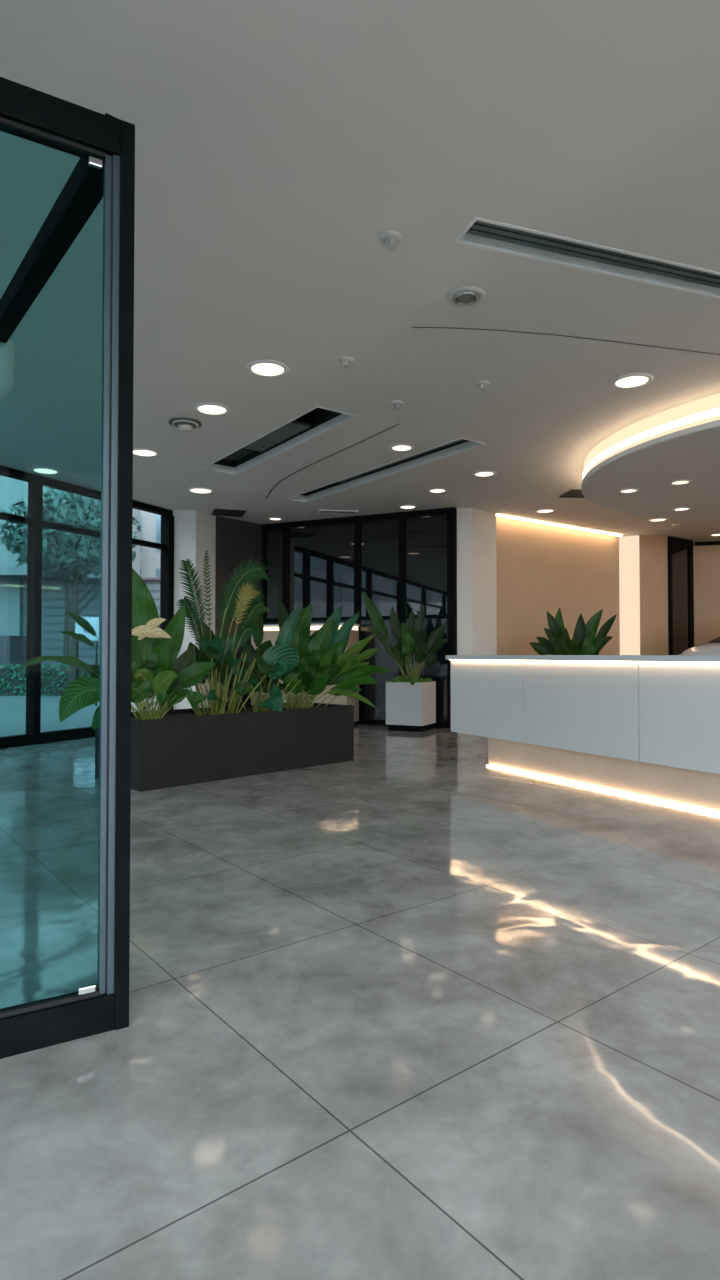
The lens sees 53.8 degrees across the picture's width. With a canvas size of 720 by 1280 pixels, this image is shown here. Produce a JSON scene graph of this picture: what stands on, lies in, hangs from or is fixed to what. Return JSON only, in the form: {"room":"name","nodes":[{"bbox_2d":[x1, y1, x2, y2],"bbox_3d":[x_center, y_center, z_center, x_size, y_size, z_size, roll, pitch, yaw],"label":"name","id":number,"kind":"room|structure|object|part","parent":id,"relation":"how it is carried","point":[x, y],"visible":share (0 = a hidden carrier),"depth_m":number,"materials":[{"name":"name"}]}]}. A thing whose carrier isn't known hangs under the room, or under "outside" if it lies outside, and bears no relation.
{"room":"lobby","nodes":[
{"label":"lobby","id":0,"kind":"room"},
{"bbox_2d":[0,465,38,748],"bbox_3d":[-4.691,-0.412,7.870,0.135,3.400,2.505,-1,-1,27],"label":"window","id":1,"kind":"structure","parent":0,"point":[22,739],"depth_m":8.72,"materials":[{"name":"black metal"}]},
{"bbox_2d":[26,475,100,743],"bbox_3d":[-3.858,-0.377,9.504,0.135,3.400,1.275,-1,-1,27],"label":"window","id":2,"kind":"structure","parent":0,"point":[35,489],"depth_m":8.96,"materials":[{"name":"black metal"}]},
{"bbox_2d":[132,500,173,709],"bbox_3d":[-3.295,-0.354,10.603,0.170,3.400,1.305,-1,-1,27],"label":"window","id":3,"kind":"structure","parent":0,"point":[166,546],"depth_m":11.08,"materials":[{"name":"black metal"}]},
{"bbox_3d":[-3.287,-0.353,10.630,0.120,3.400,1.250,-1,-1,27],"label":"frame","id":4,"kind":"part","parent":3,"relation":"part of","materials":[{"name":"black metal"}]},
{"bbox_2d":[173,510,215,708],"bbox_3d":[-2.769,-0.331,11.689,0.852,3.400,1.094,0,-1,20],"label":"wall column","id":5,"kind":"structure","parent":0,"point":[194,530],"depth_m":11.18,"materials":[{"name":"white paint"}]},
{"bbox_2d":[215,516,261,705],"bbox_3d":[-2.076,-0.325,12.003,0.120,3.400,1.029,-1,-2,40],"label":"panel","id":6,"kind":"object","parent":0,"point":[237,541],"visible":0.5,"depth_m":11.88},
{"bbox_2d":[0,724,719,1279],"bbox_3d":[0.671,1.304,5.774,21.658,0.120,17.600,0,-1,0],"label":"floor","id":7,"kind":"structure","parent":0,"point":[413,1007],"depth_m":2.10,"materials":[{"name":"tile"}]},
{"bbox_2d":[0,77,134,1058],"bbox_3d":[-1.215,-0.220,1.920,1.150,2.765,0.090,1,-1,-30],"label":"door","id":8,"kind":"structure","parent":7,"relation":"on","point":[27,113],"depth_m":2.15,"materials":[{"name":"black metal"}]},
{"bbox_3d":[-1.194,1.110,1.904,1.018,0.105,0.080,1,-1,-30],"label":"rail","id":9,"kind":"part","parent":8,"relation":"part of","materials":[{"name":"black metal"}]},
{"bbox_3d":[-1.194,-1.549,1.960,1.018,0.105,0.080,1,-1,-30],"label":"rail","id":10,"kind":"part","parent":8,"relation":"part of","materials":[{"name":"black metal"}]},
{"bbox_2d":[95,702,353,791],"bbox_3d":[-1.235,0.978,6.994,2.440,0.585,0.860,1,-2,-45],"label":"planter","id":11,"kind":"object","parent":7,"relation":"on","point":[182,747],"visible":0.73,"depth_m":6.50,"materials":[{"name":"metal"}]},
{"bbox_2d":[14,612,99,729],"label":"plant","id":12,"kind":"object","parent":11,"relation":"in","point":[84,691],"depth_m":6.17,"materials":[{"name":"green plant"}]},
{"bbox_2d":[131,568,215,719],"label":"plant","id":13,"kind":"object","parent":11,"relation":"in","point":[159,670],"depth_m":6.26,"materials":[{"name":"green plant"}]},
{"bbox_3d":[-1.719,0.591,6.234,0.154,0.262,0.032,0,-1,0],"label":"stem","id":14,"kind":"part","parent":13,"relation":"part of","materials":[{"name":"green plant"}]},
{"bbox_3d":[-1.692,0.590,6.278,0.176,0.265,0.016,0,-1,0],"label":"stem","id":15,"kind":"part","parent":13,"relation":"part of","materials":[{"name":"green plant"}]},
{"bbox_2d":[177,550,269,715],"bbox_3d":[-1.293,-0.076,6.776,0.961,1.621,0.599,0,-1,-17],"label":"palm plant","id":16,"kind":"object","parent":11,"relation":"on","point":[221,649],"visible":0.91,"depth_m":6.84,"materials":[{"name":"green plant"}]},
{"bbox_3d":[-1.569,0.499,6.866,0.161,0.470,0.044,0,-1,0],"label":"stem","id":17,"kind":"part","parent":16,"relation":"part of","materials":[{"name":"green plant"}]},
{"bbox_3d":[-1.505,0.526,6.797,0.130,0.412,0.018,0,-1,-5],"label":"stem","id":18,"kind":"part","parent":16,"relation":"part of","materials":[{"name":"green plant"}]},
{"bbox_3d":[-1.390,0.449,6.662,0.018,0.561,0.102,0,-1,-13],"label":"stem","id":19,"kind":"part","parent":16,"relation":"part of","materials":[{"name":"green plant"}]},
{"bbox_3d":[-1.391,0.512,6.747,0.018,0.436,0.053,0,-1,18],"label":"stem","id":20,"kind":"part","parent":16,"relation":"part of","materials":[{"name":"green plant"}]},
{"bbox_3d":[-1.367,0.475,6.761,0.018,0.510,0.044,0,-1,0],"label":"stem","id":21,"kind":"part","parent":16,"relation":"part of","materials":[{"name":"green plant"}]},
{"bbox_3d":[-1.343,0.518,6.709,0.059,0.425,0.075,0,-1,0],"label":"stem","id":22,"kind":"part","parent":16,"relation":"part of","materials":[{"name":"green plant"}]},
{"bbox_3d":[-1.282,0.484,6.703,0.086,0.492,0.078,0,-1,0],"label":"stem","id":23,"kind":"part","parent":16,"relation":"part of","materials":[{"name":"green plant"}]},
{"bbox_3d":[-1.246,0.489,6.659,0.119,0.482,0.102,0,-1,0],"label":"stem","id":24,"kind":"part","parent":16,"relation":"part of","materials":[{"name":"green plant"}]},
{"bbox_3d":[-1.231,0.458,6.881,0.131,0.552,0.018,0,-1,-18],"label":"stem","id":25,"kind":"part","parent":16,"relation":"part of","materials":[{"name":"green plant"}]},
{"bbox_3d":[-1.204,0.531,6.756,0.148,0.403,0.018,0,-1,14],"label":"stem","id":26,"kind":"part","parent":16,"relation":"part of","materials":[{"name":"green plant"}]},
{"bbox_3d":[-1.194,0.429,6.759,0.159,0.606,0.018,0,-1,13],"label":"stem","id":27,"kind":"part","parent":16,"relation":"part of","materials":[{"name":"green plant"}]},
{"bbox_3d":[-1.165,0.429,6.777,0.170,0.606,0.018,0,-1,8],"label":"stem","id":28,"kind":"part","parent":16,"relation":"part of","materials":[{"name":"green plant"}]},
{"bbox_3d":[-1.161,0.493,6.837,0.195,0.482,0.018,0,-1,-4],"label":"stem","id":29,"kind":"part","parent":16,"relation":"part of","materials":[{"name":"green plant"}]},
{"bbox_3d":[-1.122,0.452,6.803,0.231,0.563,0.022,0,-1,0],"label":"stem","id":30,"kind":"part","parent":16,"relation":"part of","materials":[{"name":"green plant"}]},
{"bbox_3d":[-1.102,0.454,6.820,0.214,0.559,0.018,0,-1,0],"label":"stem","id":31,"kind":"part","parent":16,"relation":"part of","materials":[{"name":"green plant"}]},
{"bbox_3d":[-1.053,0.535,6.863,0.297,0.403,0.018,0,-1,-6],"label":"stem","id":32,"kind":"part","parent":16,"relation":"part of","materials":[{"name":"green plant"}]},
{"bbox_2d":[235,601,300,712],"bbox_3d":[-0.958,0.161,7.057,0.740,1.157,0.523,0,-1,0],"label":"leaf plant","id":33,"kind":"object","parent":11,"relation":"on","point":[275,661],"visible":0.84,"depth_m":7.04,"materials":[{"name":"green plant"}]},
{"bbox_3d":[-1.039,0.563,6.967,0.066,0.345,0.088,0,-1,0],"label":"stem","id":34,"kind":"part","parent":33,"relation":"part of","materials":[{"name":"green plant"}]},
{"bbox_2d":[268,600,391,709],"bbox_3d":[-0.423,0.156,7.499,1.515,1.182,0.593,0,-1,0],"label":"plant","id":35,"kind":"object","parent":11,"relation":"on","point":[323,661],"visible":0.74,"depth_m":7.46,"materials":[{"name":"green plant"}]},
{"bbox_2d":[251,623,359,724],"bbox_3d":[-0.918,0.557,11.613,1.804,1.620,0.490,-1,-1,25],"label":"reception desk","id":36,"kind":"object","parent":7,"relation":"on","point":[271,632],"depth_m":11.32,"materials":[{"name":"beige paint"}]},
{"bbox_2d":[262,507,456,727],"bbox_3d":[-0.109,-0.331,11.695,3.507,3.400,0.161,-1,-1,25],"label":"glass","id":37,"kind":"object","parent":7,"relation":"on","point":[405,561],"visible":0.52,"depth_m":11.49,"materials":[{"name":"black glass"}]},
{"bbox_3d":[-1.489,0.497,12.290,0.427,1.610,0.040,-1,-1,25],"label":"panel","id":38,"kind":"part","parent":37,"relation":"part of","materials":[{"name":"glass"}]},
{"bbox_3d":[-1.487,-1.148,12.329,0.427,1.560,0.030,-1,-1,25],"label":"glass panel","id":39,"kind":"part","parent":37,"relation":"part of","materials":[{"name":"glass"}]},
{"bbox_3d":[-0.648,-1.156,11.944,1.299,1.560,0.030,-1,-1,25],"label":"glass panel","id":40,"kind":"part","parent":37,"relation":"part of","materials":[{"name":"glass"}]},
{"bbox_3d":[-0.650,0.489,11.905,1.299,1.610,0.040,-1,-1,25],"label":"panel","id":41,"kind":"part","parent":37,"relation":"part of","materials":[{"name":"black glass"}]},
{"bbox_3d":[-0.106,-1.986,11.699,3.477,0.089,0.095,-1,-1,25],"label":"rail","id":42,"kind":"part","parent":37,"relation":"part of","materials":[{"name":"black metal"}]},
{"bbox_3d":[0.325,0.479,11.457,0.727,1.610,0.040,-1,-1,25],"label":"panel","id":43,"kind":"part","parent":37,"relation":"part of","materials":[{"name":"glass"}]},
{"bbox_3d":[0.327,-1.165,11.496,0.727,1.560,0.030,-1,-1,25],"label":"glass panel","id":44,"kind":"part","parent":37,"relation":"part of","materials":[{"name":"glass"}]},
{"bbox_3d":[-0.106,1.328,11.629,3.477,0.080,0.095,-1,-1,25],"label":"rail","id":45,"kind":"part","parent":37,"relation":"part of","materials":[{"name":"black metal"}]},
{"bbox_3d":[1.080,0.472,11.111,0.813,1.610,0.040,-1,-1,25],"label":"panel","id":46,"kind":"part","parent":37,"relation":"part of","materials":[{"name":"glass"}]},
{"bbox_3d":[1.082,-1.173,11.150,0.813,1.560,0.030,-1,-1,25],"label":"glass panel","id":47,"kind":"part","parent":37,"relation":"part of","materials":[{"name":"glass"}]},
{"bbox_2d":[386,681,435,731],"bbox_3d":[0.770,0.988,10.701,0.580,0.720,0.580,-1,-1,26],"label":"square planter","id":48,"kind":"object","parent":7,"relation":"on","point":[411,708],"visible":0.9,"depth_m":10.46,"materials":[{"name":"white paint"}]},
{"bbox_2d":[363,592,447,680],"bbox_3d":[0.679,-0.021,10.718,1.271,1.385,0.310,0,-1,0],"label":"plant","id":49,"kind":"object","parent":48,"relation":"in","point":[410,638],"visible":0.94,"depth_m":10.65,"materials":[{"name":"green plant"}]},
{"bbox_2d":[387,676,431,685],"bbox_3d":[0.762,0.631,10.704,0.596,0.190,0.613,-1,-1,26],"label":"ground cover","id":50,"kind":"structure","parent":48,"relation":"in","point":[413,680],"depth_m":10.59,"materials":[{"name":"green plant"}]},
{"bbox_2d":[446,655,719,815],"bbox_3d":[2.592,0.673,5.254,0.885,1.120,5.440,1,-1,-29],"label":"reception desk","id":51,"kind":"object","parent":7,"relation":"on","point":[644,727],"depth_m":5.68,"materials":[{"name":"white laminate"}]},
{"bbox_3d":[1.221,0.570,6.934,0.025,0.747,1.099,1,-1,-29],"label":"panel","id":52,"kind":"part","parent":51,"relation":"part of","materials":[{"name":"white paint"}]},
{"bbox_3d":[1.794,0.548,5.890,0.025,0.747,1.263,1,-1,-29],"label":"panel","id":53,"kind":"part","parent":51,"relation":"part of","materials":[{"name":"white paint"}]},
{"bbox_2d":[446,655,719,661],"bbox_3d":[2.592,0.136,5.266,0.885,0.045,5.440,1,-1,-29],"label":"countertop","id":54,"kind":"structure","parent":51,"relation":"on","point":[661,658],"depth_m":5.64,"materials":[{"name":"white stone"}]},
{"bbox_3d":[2.377,0.526,4.829,0.025,0.747,1.140,1,-1,-29],"label":"panel","id":55,"kind":"part","parent":51,"relation":"part of","materials":[{"name":"white paint"}]},
{"bbox_2d":[678,637,719,654],"bbox_3d":[7.102,0.410,10.701,4.876,1.876,2.088,1,-1,-27],"label":"car","id":56,"kind":"object","parent":7,"relation":"on","point":[712,647],"visible":0.2,"depth_m":9.98,"materials":[{"name":"white paint"}]},
{"bbox_3d":[3.120,1.013,10.431,0.530,0.660,0.530,0,-1,0],"label":"round pot","id":57,"kind":"object","parent":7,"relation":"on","visible":0},
{"bbox_2d":[529,607,616,654],"bbox_3d":[3.144,0.126,10.401,1.315,1.238,0.404,0,-1,0],"label":"agave","id":58,"kind":"object","parent":57,"relation":"on","point":[584,641],"visible":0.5,"depth_m":10.37,"materials":[{"name":"green plant"}]},
{"bbox_2d":[0,0,719,540],"bbox_3d":[0.671,-2.155,5.847,21.658,0.001,17.600,0,-1,0],"label":"ceiling","id":59,"kind":"structure","parent":0,"point":[277,142],"depth_m":3.85,"materials":[{"name":"paint"}]},
{"bbox_2d":[0,338,14,400],"bbox_3d":[-1.979,-1.739,3.775,0.260,0.920,0.260,0,-1,0],"label":"pendant lamp","id":60,"kind":"object","parent":59,"relation":"hanging from","point":[7,350],"visible":0.86,"depth_m":3.74,"materials":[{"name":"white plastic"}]},
{"bbox_2d":[30,467,60,474],"bbox_3d":[-3.881,-2.086,8.765,0.350,0.013,0.350,0,-1,0],"label":"recessed light","id":61,"kind":"object","parent":59,"relation":"in","point":[42,470],"visible":1,"depth_m":8.74,"materials":[{"name":"white plastic"}]},
{"bbox_2d":[0,113,120,342],"bbox_3d":[-1.326,-1.611,2.978,0.086,0.100,1.780,1,-2,-38],"label":"overhead beam","id":62,"kind":"structure","parent":59,"relation":"attached to","point":[82,192],"depth_m":2.81,"materials":[{"name":"black metal"}]},
{"bbox_2d":[133,448,159,456],"bbox_3d":[-2.423,-2.103,7.974,0.340,0.013,0.340,0,-1,0],"label":"recessed light","id":63,"kind":"object","parent":59,"relation":"in","point":[144,452],"visible":0.88,"depth_m":7.96,"materials":[{"name":"white plastic"}]},
{"bbox_2d":[168,417,201,432],"bbox_3d":[-1.648,-2.088,6.749,0.301,0.095,0.440,0,-1,0],"label":"smoke detector","id":64,"kind":"object","parent":59,"relation":"attached to","point":[185,425],"visible":1,"depth_m":6.73,"materials":[{"name":"white plastic"}]},
{"bbox_3d":[-1.713,-2.106,6.958,0.300,0.050,0.300,0,-1,0],"label":"plate","id":65,"kind":"part","parent":64,"relation":"part of","materials":[{"name":"grey plastic"}]},
{"bbox_2d":[187,487,213,493],"bbox_3d":[-2.202,-2.064,9.819,0.370,0.013,0.370,0,-1,0],"label":"recessed light","id":66,"kind":"object","parent":59,"relation":"in","point":[200,490],"visible":1,"depth_m":9.80,"materials":[{"name":"white plastic"}]},
{"bbox_2d":[193,402,230,415],"bbox_3d":[-1.369,-2.132,6.568,0.340,0.013,0.340,0,-1,0],"label":"recessed light","id":67,"kind":"object","parent":59,"relation":"in","point":[207,408],"visible":1,"depth_m":6.54,"materials":[{"name":"white plastic"}]},
{"bbox_2d":[211,509,245,516],"bbox_3d":[-2.103,-2.033,11.356,0.500,0.012,0.500,0,-1,-17],"label":"ceiling vent","id":68,"kind":"object","parent":59,"relation":"in","point":[216,512],"visible":1,"depth_m":11.34,"materials":[{"name":"black metal"}]},
{"bbox_2d":[246,360,288,376],"bbox_3d":[-0.733,-2.152,5.643,0.340,0.013,0.340,0,-1,0],"label":"recessed light","id":69,"kind":"object","parent":59,"relation":"in","point":[264,368],"visible":1,"depth_m":5.63,"materials":[{"name":"white plastic"}]},
{"bbox_2d":[267,517,282,519],"bbox_3d":[-1.413,-2.021,11.851,0.270,0.013,0.270,0,-1,0],"label":"recessed light","id":70,"kind":"object","parent":59,"relation":"in","point":[269,518],"visible":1,"depth_m":11.81,"materials":[{"name":"white plastic"}]},
{"bbox_2d":[201,406,357,474],"bbox_3d":[-0.984,-2.291,7.738,0.467,0.359,2.700,1,-1,-35],"label":"ceiling slot","id":71,"kind":"object","parent":59,"relation":"attached to","point":[316,421],"visible":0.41,"depth_m":7.75,"materials":[{"name":"black metal"}]},
{"bbox_2d":[266,424,398,498],"bbox_3d":[-0.487,-2.093,8.667,1.771,0.001,3.367,0,-1,0],"label":"trim","id":72,"kind":"structure","parent":59,"relation":"attached to","point":[397,424],"depth_m":8.19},
{"bbox_2d":[318,510,357,513],"bbox_3d":[-0.348,-2.034,11.277,0.620,0.012,0.220,0,-1,-9],"label":"ceiling vent","id":73,"kind":"object","parent":59,"relation":"in","point":[319,511],"visible":1,"depth_m":11.27,"materials":[{"name":"grey metal"}]},
{"bbox_2d":[338,356,353,367],"bbox_3d":[-0.107,-2.136,5.474,0.124,0.053,0.124,0,-1,0],"label":"sprinkler","id":74,"kind":"object","parent":59,"relation":"attached to","point":[345,360],"visible":1,"depth_m":5.46,"materials":[{"name":"white plastic"}]},
{"bbox_2d":[287,438,484,501],"bbox_3d":[0.137,-2.264,9.016,0.362,0.359,3.629,1,-2,-36],"label":"ceiling slot","id":75,"kind":"object","parent":59,"relation":"attached to","point":[460,445],"visible":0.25,"depth_m":8.87,"materials":[{"name":"grey metal"}]},
{"bbox_2d":[380,230,402,249],"bbox_3d":[0.172,-2.170,3.870,0.124,0.053,0.124,0,-1,0],"label":"sprinkler","id":76,"kind":"object","parent":59,"relation":"attached to","point":[391,238],"visible":1,"depth_m":3.86,"materials":[{"name":"white plastic"}]},
{"bbox_2d":[390,400,403,409],"bbox_3d":[0.332,-2.116,6.414,0.124,0.053,0.124,0,-1,0],"label":"sprinkler","id":77,"kind":"object","parent":59,"relation":"attached to","point":[396,403],"visible":1,"depth_m":6.39,"materials":[{"name":"white plastic"}]},
{"bbox_2d":[389,443,414,451],"bbox_3d":[0.458,-2.107,7.785,0.290,0.013,0.290,0,-1,0],"label":"recessed light","id":78,"kind":"object","parent":59,"relation":"in","point":[400,447],"visible":1,"depth_m":7.77,"materials":[{"name":"white plastic"}]},
{"bbox_2d":[398,505,417,508],"bbox_3d":[0.734,-2.041,10.900,0.310,0.013,0.310,0,-1,0],"label":"recessed light","id":79,"kind":"object","parent":59,"relation":"in","point":[400,506],"visible":1,"depth_m":10.86,"materials":[{"name":"white plastic"}]},
{"bbox_2d":[427,488,447,492],"bbox_3d":[1.074,-2.064,9.819,0.290,0.013,0.290,0,-1,0],"label":"recessed light","id":80,"kind":"object","parent":59,"relation":"in","point":[432,490],"visible":1,"depth_m":9.80,"materials":[{"name":"white plastic"}]},
{"bbox_2d":[446,286,485,306],"bbox_3d":[0.672,-2.171,4.509,0.250,0.023,0.250,0,-1,0],"label":"ceiling speaker","id":81,"kind":"object","parent":59,"relation":"attached to","point":[466,296],"visible":1,"depth_m":4.48,"materials":[{"name":"white plastic"}]},
{"bbox_2d":[456,295,475,303],"bbox_3d":[0.672,-2.167,4.508,0.124,0.016,0.124,0,-1,0],"label":"grille","id":82,"kind":"object","parent":81,"relation":"attached to","point":[460,299],"depth_m":4.51,"materials":[{"name":"grey metal"}]},
{"bbox_2d":[475,380,489,390],"bbox_3d":[1.023,-2.126,5.949,0.124,0.053,0.124,0,-1,0],"label":"sprinkler","id":83,"kind":"object","parent":59,"relation":"attached to","point":[482,383],"visible":1,"depth_m":5.94,"materials":[{"name":"white plastic"}]},
{"bbox_2d":[472,470,496,476],"bbox_3d":[1.560,-2.083,8.908,0.310,0.013,0.310,0,-1,0],"label":"recessed light","id":84,"kind":"object","parent":59,"relation":"in","point":[484,473],"visible":1,"depth_m":8.88,"materials":[{"name":"white plastic"}]},
{"bbox_2d":[535,508,555,512],"bbox_3d":[2.922,-2.034,11.200,0.330,0.013,0.330,0,-1,0],"label":"recessed light","id":85,"kind":"object","parent":59,"relation":"in","point":[547,510],"visible":1,"depth_m":11.16,"materials":[{"name":"white plastic"}]},
{"bbox_2d":[496,514,621,536],"bbox_3d":[3.587,-1.999,12.483,3.388,0.028,0.030,1,-1,-36],"label":"light strip","id":86,"kind":"object","parent":59,"relation":"in","point":[498,515],"visible":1,"depth_m":12.33,"materials":[{"name":"white plastic"}]},
{"bbox_2d":[411,327,719,354],"bbox_3d":[1.552,-2.168,5.159,2.388,0.001,0.461,0,-1,0],"label":"trim","id":87,"kind":"structure","parent":59,"relation":"attached to","point":[411,327],"depth_m":5.06,"materials":[{"name":"black metal"}]},
{"bbox_2d":[559,489,584,497],"bbox_3d":[3.262,-2.061,10.030,0.750,0.012,0.450,0,-1,-6],"label":"ceiling vent","id":88,"kind":"object","parent":59,"relation":"in","point":[573,493],"visible":0.38,"depth_m":10.06,"materials":[{"name":"grey metal"}]},
{"bbox_2d":[454,217,719,298],"bbox_3d":[2.480,-2.360,4.476,4.071,0.359,0.240,0,-1,-19],"label":"ceiling slot","id":89,"kind":"object","parent":59,"relation":"attached to","point":[482,233],"visible":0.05,"depth_m":4.11,"materials":[{"name":"grey metal"}]},
{"bbox_3d":[2.455,-2.235,4.545,4.011,0.015,0.036,0,-1,-19],"label":"diffuser blade","id":90,"kind":"part","parent":89,"relation":"part of","materials":[{"name":"black metal"}]},
{"bbox_3d":[2.472,-2.236,4.497,4.011,0.015,0.036,0,-1,-19],"label":"diffuser blade","id":91,"kind":"part","parent":89,"relation":"part of","materials":[{"name":"black metal"}]},
{"bbox_3d":[2.488,-2.237,4.450,4.011,0.015,0.036,0,-1,-19],"label":"diffuser blade","id":92,"kind":"part","parent":89,"relation":"part of","materials":[{"name":"black metal"}]},
{"bbox_2d":[610,373,653,388],"bbox_3d":[2.257,-2.146,5.896,0.340,0.013,0.340,0,-1,0],"label":"recessed light","id":93,"kind":"object","parent":59,"relation":"in","point":[632,380],"visible":1,"depth_m":5.87,"materials":[{"name":"white plastic"}]},
{"bbox_2d":[581,393,719,518],"bbox_3d":[5.120,-1.958,7.763,5.160,0.314,5.160,0,-1,0],"label":"cove","id":94,"kind":"object","parent":59,"relation":"in","point":[680,481],"depth_m":7.55,"materials":[{"name":"white paint"}]},
{"bbox_3d":[3.227,-1.791,8.525,0.260,0.013,0.260,0,-1,0],"label":"downlight","id":95,"kind":"part","parent":94,"relation":"part of","materials":[{"name":"white plastic"}]},
{"bbox_3d":[5.120,-1.964,7.763,5.160,0.300,5.160,0,-1,0],"label":"ceiling canopy","id":96,"kind":"part","parent":94,"relation":"part of","materials":[{"name":"white paint"}]},
{"bbox_3d":[4.346,-1.768,9.593,0.260,0.013,0.260,0,-1,0],"label":"downlight","id":97,"kind":"part","parent":94,"relation":"part of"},
{"bbox_2d":[647,518,667,521],"bbox_3d":[5.008,-2.019,11.938,0.330,0.013,0.330,0,-1,0],"label":"recessed light","id":98,"kind":"object","parent":59,"relation":"in","point":[652,519],"visible":1,"depth_m":11.90,"materials":[{"name":"white plastic"}]},
{"bbox_2d":[457,508,496,654],"bbox_3d":[1.850,-0.338,11.360,0.700,3.400,0.800,0,-1,0],"label":"wall pillar","id":99,"kind":"structure","parent":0,"point":[476,529],"depth_m":11.06,"materials":[{"name":"white paint"}]},
{"bbox_2d":[496,516,619,654],"bbox_3d":[3.516,-0.311,12.630,3.608,3.400,0.150,1,-1,-36],"label":"wall","id":100,"kind":"structure","parent":0,"point":[541,568],"depth_m":12.40,"materials":[{"name":"beige paint"}]},
{"bbox_2d":[629,535,668,654],"bbox_3d":[5.475,-0.286,13.819,0.950,3.400,0.780,0,-1,0],"label":"wall","id":101,"kind":"structure","parent":0,"point":[653,550],"depth_m":13.54,"materials":[{"name":"beige paint"}]},
{"bbox_2d":[619,535,639,654],"bbox_3d":[5.110,-0.294,13.450,0.359,3.360,0.020,-1,-1,26],"label":"column","id":102,"kind":"structure","parent":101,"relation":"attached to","point":[629,573],"depth_m":13.45,"materials":[{"name":"beige paint"}]},
{"bbox_2d":[667,536,693,654],"bbox_3d":[6.256,-0.285,13.861,0.824,3.400,0.090,1,-1,-36],"label":"door","id":103,"kind":"structure","parent":101,"relation":"in","point":[680,550],"depth_m":13.85,"materials":[{"name":"black metal"}]},
{"bbox_3d":[6.236,-0.266,13.846,0.634,3.160,0.030,1,-1,-36],"label":"panel","id":104,"kind":"part","parent":103,"relation":"part of","materials":[{"name":"black mirror"}]},
{"bbox_2d":[693,540,719,645],"bbox_3d":[9.077,-0.290,13.657,5.014,3.400,0.150,0,-1,13],"label":"wall","id":105,"kind":"structure","parent":0,"point":[706,558],"depth_m":14.11,"materials":[{"name":"beige paint"}]},
{"bbox_2d":[695,541,719,545],"bbox_3d":[9.035,-1.927,13.553,4.870,0.070,0.040,0,-1,13],"label":"trim","id":106,"kind":"structure","parent":105,"relation":"attached to","point":[702,542],"depth_m":14.04,"materials":[{"name":"black metal"}]},
{"label":"outside","id":107,"kind":"structure","parent":0,"visible":0},
{"bbox_2d":[0,696,157,736],"bbox_3d":[-15.000,1.659,14.968,110.000,0.160,110.000,0,-1,0],"label":"ground","id":108,"kind":"structure","parent":107,"point":[12,708],"depth_m":14.57,"materials":[{"name":"grey concrete"}]},
{"bbox_2d":[0,664,99,695],"bbox_3d":[-9.298,1.259,22.179,6.313,1.082,0.846,0,-1,6],"label":"hedge","id":109,"kind":"object","parent":108,"relation":"on","point":[54,680],"visible":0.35,"depth_m":21.97,"materials":[{"name":"green plant"}]},
{"bbox_2d":[15,511,100,667],"bbox_3d":[-11.158,-1.635,27.072,3.871,6.941,3.872,0,-1,0],"label":"street tree","id":110,"kind":"object","parent":108,"relation":"on","point":[68,603],"visible":0.05,"depth_m":26.95,"materials":[{"name":"green plant"}]},
{"bbox_2d":[0,475,139,667],"bbox_3d":[-19.150,-2.856,33.268,14.700,9.640,9.600,0,-1,0],"label":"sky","id":111,"kind":"structure","parent":108,"relation":"on","point":[13,643],"depth_m":29.28,"materials":[{"name":"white concrete"}]},
{"bbox_2d":[0,488,142,683],"bbox_3d":[-8.312,-1.427,20.520,3.940,6.249,3.967,0,-1,0],"label":"street tree","id":112,"kind":"object","parent":108,"relation":"on","point":[78,557],"visible":0.62,"depth_m":19.80,"materials":[{"name":"green plant"}]},
{"bbox_2d":[75,617,98,705],"bbox_3d":[-6.733,0.532,17.508,0.540,2.200,0.088,0,-1,-14],"label":"street sign","id":113,"kind":"object","parent":108,"relation":"on","point":[94,621],"visible":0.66,"depth_m":17.51,"materials":[{"name":"white metal"}]},
{"bbox_3d":[-6.952,0.581,17.476,0.040,2.100,0.040,0,-1,-14],"label":"post","id":114,"kind":"part","parent":113,"relation":"part of","materials":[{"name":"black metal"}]},
{"bbox_3d":[-6.526,0.584,17.585,0.040,2.100,0.040,0,-1,-14],"label":"post","id":115,"kind":"part","parent":113,"relation":"part of","materials":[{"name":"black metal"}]},
{"bbox_2d":[20,578,159,667],"bbox_3d":[-10.500,-0.304,33.114,7.800,4.530,6.200,0,-1,0],"label":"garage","id":116,"kind":"structure","parent":108,"relation":"on","point":[53,591],"depth_m":30.23,"materials":[{"name":"grey metal"}]},
{"bbox_2d":[140,510,161,577],"bbox_3d":[-10.000,-4.378,44.082,12.000,13.140,8.040,0,-1,0],"label":"building","id":117,"kind":"structure","parent":108,"relation":"on","point":[150,523],"depth_m":40.11,"materials":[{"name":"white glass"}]},
{"bbox_3d":[-12.900,-6.082,40.127,1.100,2.100,0.060,0,-1,0],"label":"window panel","id":118,"kind":"part","parent":117,"relation":"part of","materials":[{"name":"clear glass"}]},
{"bbox_3d":[-10.950,-2.982,40.062,1.100,2.100,0.060,0,-1,0],"label":"window panel","id":119,"kind":"part","parent":117,"relation":"part of","materials":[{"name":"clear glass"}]},
{"bbox_3d":[-10.950,-6.082,40.127,1.100,2.100,0.060,0,-1,0],"label":"window panel","id":120,"kind":"part","parent":117,"relation":"part of","materials":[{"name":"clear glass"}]}
]}

